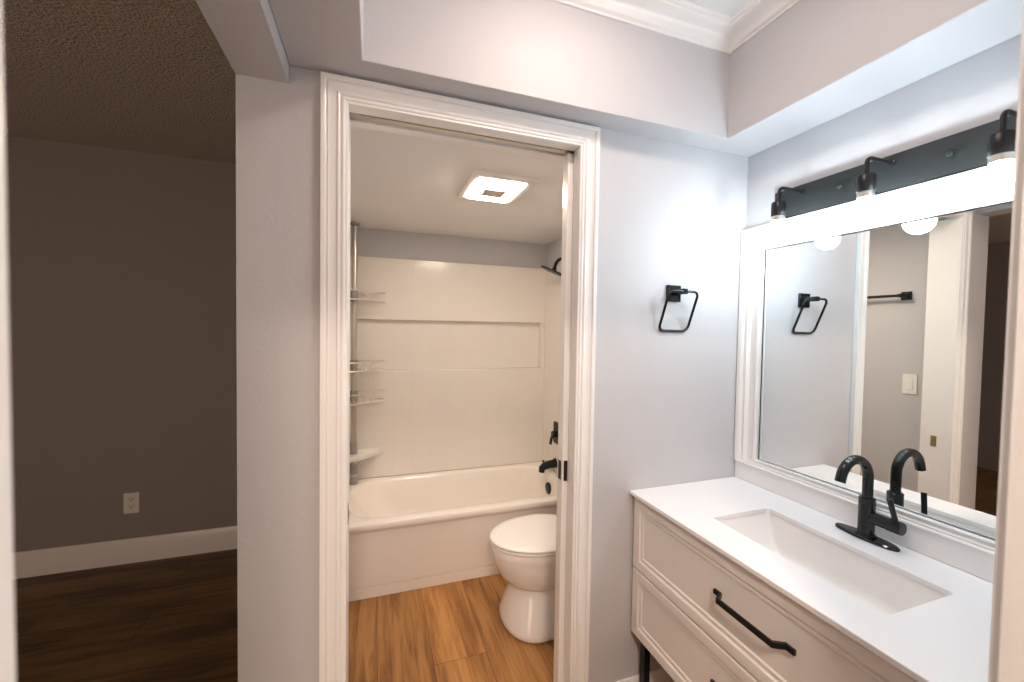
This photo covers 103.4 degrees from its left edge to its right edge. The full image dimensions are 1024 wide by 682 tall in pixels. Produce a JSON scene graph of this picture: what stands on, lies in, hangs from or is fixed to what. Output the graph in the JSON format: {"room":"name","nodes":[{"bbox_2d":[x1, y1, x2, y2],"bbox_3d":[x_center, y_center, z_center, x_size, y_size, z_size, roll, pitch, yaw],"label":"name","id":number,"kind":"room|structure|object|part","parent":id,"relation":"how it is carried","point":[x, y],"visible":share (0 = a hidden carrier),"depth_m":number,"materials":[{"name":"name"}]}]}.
{"room":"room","nodes":[
{"label":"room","id":0,"kind":"room"},
{"bbox_2d":[2,0,235,163],"bbox_3d":[-2.011,-1.062,-0.040,3.156,0.050,4.694,0,2,-19],"label":"ceiling","id":1,"kind":"structure","parent":0,"point":[145,76],"depth_m":1.66,"materials":[{"name":"beige paint"}]},
{"bbox_2d":[5,135,236,552],"bbox_3d":[-2.805,0.076,2.263,3.156,2.495,0.100,0,2,-19],"label":"wall","id":2,"kind":"structure","parent":0,"point":[122,263],"depth_m":2.38,"materials":[{"name":"grey paint"}]},
{"bbox_2d":[13,525,236,578],"bbox_3d":[-2.805,1.252,2.243,3.156,0.145,0.014,0,2,-19],"label":"baseboard","id":3,"kind":"structure","parent":2,"relation":"attached to","point":[40,562],"depth_m":2.40,"materials":[{"name":"white wood"}]},
{"bbox_2d":[123,492,139,513],"bbox_3d":[-2.273,0.968,2.417,0.076,0.124,0.010,0,2,-19],"label":"wall outlet","id":4,"kind":"object","parent":2,"relation":"attached to","point":[131,501],"visible":1,"depth_m":2.42,"materials":[{"name":"white plastic"}]},
{"bbox_2d":[127,496,134,502],"bbox_3d":[-2.272,0.945,2.414,0.034,0.034,0.003,0,2,-19],"label":"receptacle","id":5,"kind":"object","parent":4,"relation":"attached to","point":[130,499],"depth_m":2.41,"materials":[{"name":"grey plastic"}]},
{"bbox_2d":[127,504,134,509],"bbox_3d":[-2.273,0.991,2.416,0.034,0.034,0.003,0,2,-19],"label":"receptacle","id":6,"kind":"object","parent":4,"relation":"attached to","point":[129,506],"depth_m":2.41,"materials":[{"name":"grey plastic"}]},
{"bbox_2d":[195,0,288,83],"bbox_3d":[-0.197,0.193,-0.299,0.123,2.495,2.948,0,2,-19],"label":"beam","id":7,"kind":"structure","parent":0,"point":[246,31],"depth_m":0.92,"materials":[{"name":"grey paint"}]},
{"bbox_2d":[14,549,553,681],"bbox_3d":[-1.149,1.435,0.398,5.100,0.060,4.800,0,2,-19],"label":"floor","id":8,"kind":"structure","parent":0,"point":[175,619],"depth_m":1.90,"materials":[{"name":"brown wood"}]},
{"bbox_2d":[349,461,556,601],"bbox_3d":[-0.347,1.151,2.623,1.464,0.399,0.686,0,2,-19],"label":"bathtub","id":9,"kind":"object","parent":8,"relation":"on","point":[408,532],"visible":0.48,"depth_m":2.32,"materials":[{"name":"white ceramic"}]},
{"bbox_2d":[349,221,385,484],"bbox_3d":[-0.944,0.090,2.595,0.258,1.702,0.220,0,2,-19],"label":"shower caddy","id":10,"kind":"object","parent":9,"relation":"on","point":[355,455],"visible":0.87,"depth_m":2.62,"materials":[{"name":"silver metal"}]},
{"bbox_2d":[349,448,381,461],"bbox_3d":[-0.961,0.741,2.618,0.233,0.028,0.190,0,2,-19],"label":"tray","id":11,"kind":"object","parent":10,"relation":"on","point":[354,454],"depth_m":2.64,"materials":[{"name":"white plastic"}]},
{"bbox_2d":[350,389,384,405],"bbox_3d":[-0.949,0.361,2.603,0.258,0.072,0.220,0,2,-19],"label":"basket","id":12,"kind":"object","parent":10,"relation":"on","point":[354,394],"depth_m":2.63,"materials":[{"name":"grey plastic"}]},
{"bbox_2d":[350,360,384,372],"bbox_3d":[-0.946,0.160,2.598,0.258,0.069,0.220,0,2,-19],"label":"basket","id":13,"kind":"object","parent":10,"relation":"on","point":[354,368],"depth_m":2.62,"materials":[{"name":"grey plastic"}]},
{"bbox_2d":[350,289,385,302],"bbox_3d":[-0.938,-0.288,2.584,0.258,0.072,0.220,0,2,-19],"label":"basket","id":14,"kind":"object","parent":10,"relation":"on","point":[354,292],"depth_m":2.60,"materials":[{"name":"grey plastic"}]},
{"bbox_2d":[489,514,556,643],"bbox_3d":[0.245,1.000,2.069,0.739,0.754,0.420,0,2,-19],"label":"toilet","id":15,"kind":"object","parent":8,"relation":"on","point":[523,547],"visible":0.42,"depth_m":1.89,"materials":[{"name":"white ceramic"}]},
{"bbox_3d":[0.126,0.977,2.028,0.479,0.014,0.364,0,2,-19],"label":"seat","id":16,"kind":"part","parent":15,"relation":"part of","materials":[{"name":"white plastic"}]},
{"bbox_3d":[0.127,0.957,2.027,0.488,0.022,0.370,0,2,-19],"label":"lid","id":17,"kind":"part","parent":15,"relation":"part of","materials":[{"name":"white plastic"}]},
{"bbox_2d":[631,498,917,681],"bbox_3d":[0.818,0.997,1.115,0.538,0.836,0.965,0,2,-19],"label":"vanity cabinet","id":18,"kind":"object","parent":8,"relation":"on","point":[699,613],"visible":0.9,"depth_m":1.12,"materials":[{"name":"white paint"}]},
{"bbox_3d":[0.488,1.237,1.489,0.025,0.325,0.025,0,2,-19],"label":"leg","id":19,"kind":"part","parent":18,"relation":"part of","materials":[{"name":"black metal"}]},
{"bbox_3d":[0.605,0.966,1.041,0.020,0.240,0.961,0,2,-19],"label":"drawer","id":20,"kind":"part","parent":18,"relation":"part of","materials":[{"name":"white paint"}]},
{"bbox_3d":[0.588,0.699,1.015,0.033,0.015,0.230,0,2,-19],"label":"handle","id":21,"kind":"part","parent":18,"relation":"part of","materials":[{"name":"black metal"}]},
{"bbox_2d":[630,460,993,681],"bbox_3d":[0.835,0.598,1.107,0.519,0.203,0.979,0,2,-19],"label":"countertop","id":22,"kind":"structure","parent":18,"relation":"on","point":[924,608],"depth_m":1.05,"materials":[{"name":"white stone"}]},
{"bbox_2d":[718,512,946,614],"bbox_3d":[0.819,0.639,1.103,0.278,0.121,0.501,0,2,-19],"label":"sink basin","id":23,"kind":"object","parent":22,"relation":"in","point":[872,581],"depth_m":1.11,"materials":[{"name":"white ceramic"}]},
{"bbox_2d":[834,455,906,551],"bbox_3d":[0.972,0.444,1.143,0.156,0.244,0.165,0,2,-19],"label":"faucet","id":24,"kind":"object","parent":22,"relation":"on","point":[867,518],"visible":1,"depth_m":1.14,"materials":[{"name":"black metal"}]},
{"bbox_3d":[0.966,0.388,1.141,0.143,0.133,0.026,0,2,-19],"label":"spout","id":25,"kind":"part","parent":24,"relation":"part of","materials":[{"name":"black metal"}]},
{"bbox_3d":[1.019,0.562,1.166,0.052,0.008,0.160,0,2,-19],"label":"plate","id":26,"kind":"part","parent":24,"relation":"part of","materials":[{"name":"black metal"}]},
{"bbox_3d":[1.034,0.461,1.100,0.029,0.063,0.014,1,2,17],"label":"lever","id":27,"kind":"part","parent":24,"relation":"part of","materials":[{"name":"black metal"}]},
{"bbox_2d":[350,227,545,478],"bbox_3d":[-0.471,0.091,3.014,1.500,2.495,0.100,0,2,-19],"label":"wall","id":28,"kind":"structure","parent":0,"point":[378,243],"depth_m":2.94,"materials":[{"name":"grey paint"}]},
{"bbox_2d":[349,256,560,479],"bbox_3d":[-0.330,0.200,2.600,1.498,1.503,0.779,0,2,-19],"label":"wall tile","id":29,"kind":"structure","parent":28,"relation":"attached to","point":[470,353],"depth_m":2.94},
{"bbox_2d":[539,458,556,472],"bbox_3d":[0.255,0.901,2.931,0.130,0.094,0.068,0,2,-19],"label":"tub spout","id":30,"kind":"object","parent":29,"relation":"attached to","point":[549,464],"visible":1,"depth_m":2.91,"materials":[{"name":"black metal"}]},
{"bbox_2d":[541,257,561,276],"bbox_3d":[0.298,-0.517,2.769,0.209,0.169,0.181,0,2,-19],"label":"shower","id":31,"kind":"object","parent":29,"relation":"attached to","point":[553,270],"visible":0.64,"depth_m":2.75,"materials":[{"name":"black metal"}]},
{"bbox_3d":[0.331,-0.540,2.804,0.126,0.092,0.029,0,2,-38],"label":"arm","id":32,"kind":"part","parent":31,"relation":"part of","materials":[{"name":"black metal"}]},
{"bbox_3d":[-0.330,0.200,2.600,1.498,1.503,0.779,0,2,-19],"label":"panel","id":33,"kind":"part","parent":29,"relation":"part of","materials":[{"name":"white plastic"}]},
{"bbox_2d":[549,421,557,444],"bbox_3d":[0.302,0.665,2.886,0.073,0.156,0.156,0,2,-19],"label":"shower valve","id":34,"kind":"object","parent":29,"relation":"attached to","point":[554,434],"visible":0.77,"depth_m":2.90,"materials":[{"name":"black metal"}]},
{"bbox_3d":[0.331,0.665,2.896,0.011,0.156,0.156,0,2,-19],"label":"trim plate","id":35,"kind":"part","parent":34,"relation":"part of","materials":[{"name":"black metal"}]},
{"bbox_2d":[350,126,562,243],"bbox_3d":[-0.185,-0.763,2.194,1.500,0.050,1.580,0,2,-19],"label":"ceiling","id":36,"kind":"structure","parent":0,"point":[400,182],"depth_m":1.98,"materials":[{"name":"white paint"}]},
{"bbox_2d":[457,170,537,203],"bbox_3d":[-0.080,-0.714,1.924,0.296,0.028,0.358,0,2,-19],"label":"recessed light","id":37,"kind":"object","parent":36,"relation":"in","point":[480,185],"visible":1,"depth_m":1.86,"materials":[{"name":"white plastic"}]},
{"bbox_2d":[467,178,522,202],"bbox_3d":[-0.089,-0.711,1.926,0.210,0.012,0.264,0,2,-19],"label":"diffuser","id":38,"kind":"object","parent":37,"relation":"attached to","point":[486,189],"depth_m":1.89,"materials":[{"name":"white plastic"}]},
{"bbox_2d":[235,65,747,681],"bbox_3d":[0.080,0.147,1.417,1.755,2.495,0.121,0,2,-19],"label":"wall","id":39,"kind":"structure","parent":0,"point":[671,213],"depth_m":1.43,"materials":[{"name":"grey paint"}]},
{"bbox_2d":[319,71,599,681],"bbox_3d":[-0.148,0.330,1.335,0.868,2.126,0.140,0,2,-19],"label":"door frame","id":40,"kind":"structure","parent":39,"relation":"attached to","point":[370,105],"depth_m":1.23,"materials":[{"name":"white painted wood"}]},
{"bbox_2d":[554,153,573,681],"bbox_3d":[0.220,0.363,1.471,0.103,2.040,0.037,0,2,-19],"label":"door","id":41,"kind":"structure","parent":39,"relation":"in","point":[568,185],"depth_m":1.45,"materials":[{"name":"white paint"},{"name":"matte black metal"}]},
{"bbox_3d":[0.171,0.463,1.459,0.004,0.067,0.018,0,2,-19],"label":"edge pull","id":42,"kind":"part","parent":41,"relation":"part of","materials":[{"name":"black metal"}]},
{"bbox_2d":[616,667,674,681],"bbox_3d":[0.590,1.329,1.560,0.684,0.140,0.014,0,2,-19],"label":"baseboard","id":43,"kind":"structure","parent":39,"relation":"attached to","point":[657,675],"depth_m":1.54,"materials":[{"name":"white wood"}]},
{"bbox_2d":[658,285,698,331],"bbox_3d":[0.614,-0.120,1.491,0.140,0.175,0.066,0,2,-19],"label":"towel ring","id":44,"kind":"object","parent":39,"relation":"attached to","point":[673,292],"visible":1,"depth_m":1.50,"materials":[{"name":"black metal"}]},
{"bbox_3d":[0.605,-0.178,1.515,0.062,0.061,0.010,0,2,-19],"label":"wall plate","id":45,"kind":"part","parent":44,"relation":"part of","materials":[{"name":"black metal"}]},
{"bbox_3d":[0.618,-0.180,1.485,0.020,0.020,0.056,0,2,-19],"label":"post","id":46,"kind":"part","parent":44,"relation":"part of","materials":[{"name":"black metal"}]},
{"bbox_2d":[542,237,561,472],"bbox_3d":[0.551,0.122,2.529,0.120,2.495,1.680,0,2,-19],"label":"wall","id":47,"kind":"structure","parent":0,"point":[554,248],"depth_m":3.05,"materials":[{"name":"grey paint"}]},
{"bbox_2d":[268,0,1022,156],"bbox_3d":[0.339,-0.900,0.865,1.632,0.361,1.021,0,2,-19],"label":"soffit","id":48,"kind":"structure","parent":0,"point":[820,61],"depth_m":1.19,"materials":[{"name":"grey paint"}]},
{"bbox_2d":[550,0,800,54],"bbox_3d":[0.332,-1.050,0.864,1.239,0.062,0.828,0,2,-19],"label":"crown molding","id":49,"kind":"structure","parent":48,"relation":"attached to","point":[682,20],"depth_m":1.33,"materials":[{"name":"white wood"}]},
{"bbox_2d":[684,0,750,16],"bbox_3d":[0.343,-1.106,0.859,1.632,0.050,1.021,0,2,-19],"label":"ceiling","id":50,"kind":"structure","parent":0,"point":[730,8],"depth_m":1.31,"materials":[{"name":"white paint"}]},
{"bbox_2d":[746,34,1020,228],"bbox_3d":[1.443,0.201,0.325,0.120,2.495,3.070,0,2,-19],"label":"wall","id":51,"kind":"structure","parent":0,"point":[974,91],"depth_m":1.16,"materials":[{"name":"grey paint"}]},
{"bbox_2d":[735,460,993,582],"bbox_3d":[1.072,0.532,1.185,0.020,0.068,0.979,0,2,-19],"label":"backsplash","id":52,"kind":"structure","parent":51,"relation":"attached to","point":[980,564],"depth_m":1.16,"materials":[{"name":"white stone"}]},
{"bbox_2d":[734,161,1014,555],"bbox_3d":[1.075,0.037,1.172,0.030,0.922,0.970,0,2,-19],"label":"wall mirror","id":53,"kind":"object","parent":51,"relation":"attached to","point":[882,342],"visible":0.89,"depth_m":1.17,"materials":[{"name":"white mirror"}]},
{"bbox_2d":[765,109,1016,243],"bbox_3d":[1.021,-0.425,1.133,0.163,0.212,0.712,0,2,-19],"label":"vanity light","id":54,"kind":"object","parent":51,"relation":"attached to","point":[992,144],"visible":0.95,"depth_m":1.10,"materials":[{"name":"black metal"}]},
{"bbox_3d":[0.894,-0.367,1.363,0.073,0.078,0.073,0,2,-19],"label":"bulb","id":55,"kind":"part","parent":54,"relation":"part of","materials":[{"name":"white glass"}]},
{"bbox_2d":[771,200,785,216],"bbox_3d":[0.896,-0.443,1.361,0.043,0.047,0.043,0,2,-19],"label":"socket","id":56,"kind":"object","parent":54,"relation":"attached to","point":[778,208],"depth_m":1.34,"materials":[{"name":"black metal"}]},
{"bbox_3d":[0.945,-0.494,1.375,0.113,0.062,0.020,0,2,-19],"label":"arm","id":57,"kind":"part","parent":54,"relation":"part of","materials":[{"name":"black metal"}]},
{"bbox_3d":[1.030,-0.485,1.271,0.017,0.017,0.017,0,2,-19],"label":"knob","id":58,"kind":"part","parent":54,"relation":"part of","materials":[{"name":"black metal"}]},
{"bbox_3d":[0.977,-0.358,1.121,0.073,0.078,0.073,0,2,-19],"label":"bulb","id":59,"kind":"part","parent":54,"relation":"part of","materials":[{"name":"white glass"}]},
{"bbox_2d":[856,173,876,193],"bbox_3d":[0.978,-0.434,1.118,0.043,0.047,0.043,0,2,-19],"label":"socket","id":60,"kind":"object","parent":54,"relation":"attached to","point":[866,182],"depth_m":1.10,"materials":[{"name":"black metal"}]},
{"bbox_3d":[1.028,-0.485,1.133,0.113,0.062,0.020,0,2,-19],"label":"arm","id":61,"kind":"part","parent":54,"relation":"part of","materials":[{"name":"black metal"}]},
{"bbox_3d":[1.113,-0.477,1.028,0.017,0.017,0.017,0,2,-19],"label":"knob","id":62,"kind":"part","parent":54,"relation":"part of","materials":[{"name":"black metal"}]},
{"bbox_3d":[1.060,-0.350,0.878,0.073,0.078,0.073,0,2,-19],"label":"bulb","id":63,"kind":"part","parent":54,"relation":"part of","materials":[{"name":"white glass"}]},
{"bbox_2d":[986,129,1015,158],"bbox_3d":[1.061,-0.426,0.876,0.043,0.047,0.043,0,2,-19],"label":"socket","id":64,"kind":"object","parent":54,"relation":"attached to","point":[1001,144],"depth_m":0.86,"materials":[{"name":"black metal"}]},
{"bbox_3d":[1.110,-0.477,0.891,0.113,0.062,0.020,0,2,-19],"label":"arm","id":65,"kind":"part","parent":54,"relation":"part of","materials":[{"name":"black metal"}]},
{"bbox_3d":[0.506,0.185,0.357,1.632,2.495,0.120,0,2,-19],"label":"wall","id":66,"kind":"structure","parent":0,"visible":0},
{"bbox_2d":[0,0,1023,681],"bbox_3d":[0.169,0.376,0.256,0.931,2.107,0.143,0,2,-19],"label":"door frame","id":67,"kind":"structure","parent":66,"relation":"attached to","point":[1011,637],"depth_m":0.42,"materials":[{"name":"white wood"}]}
]}

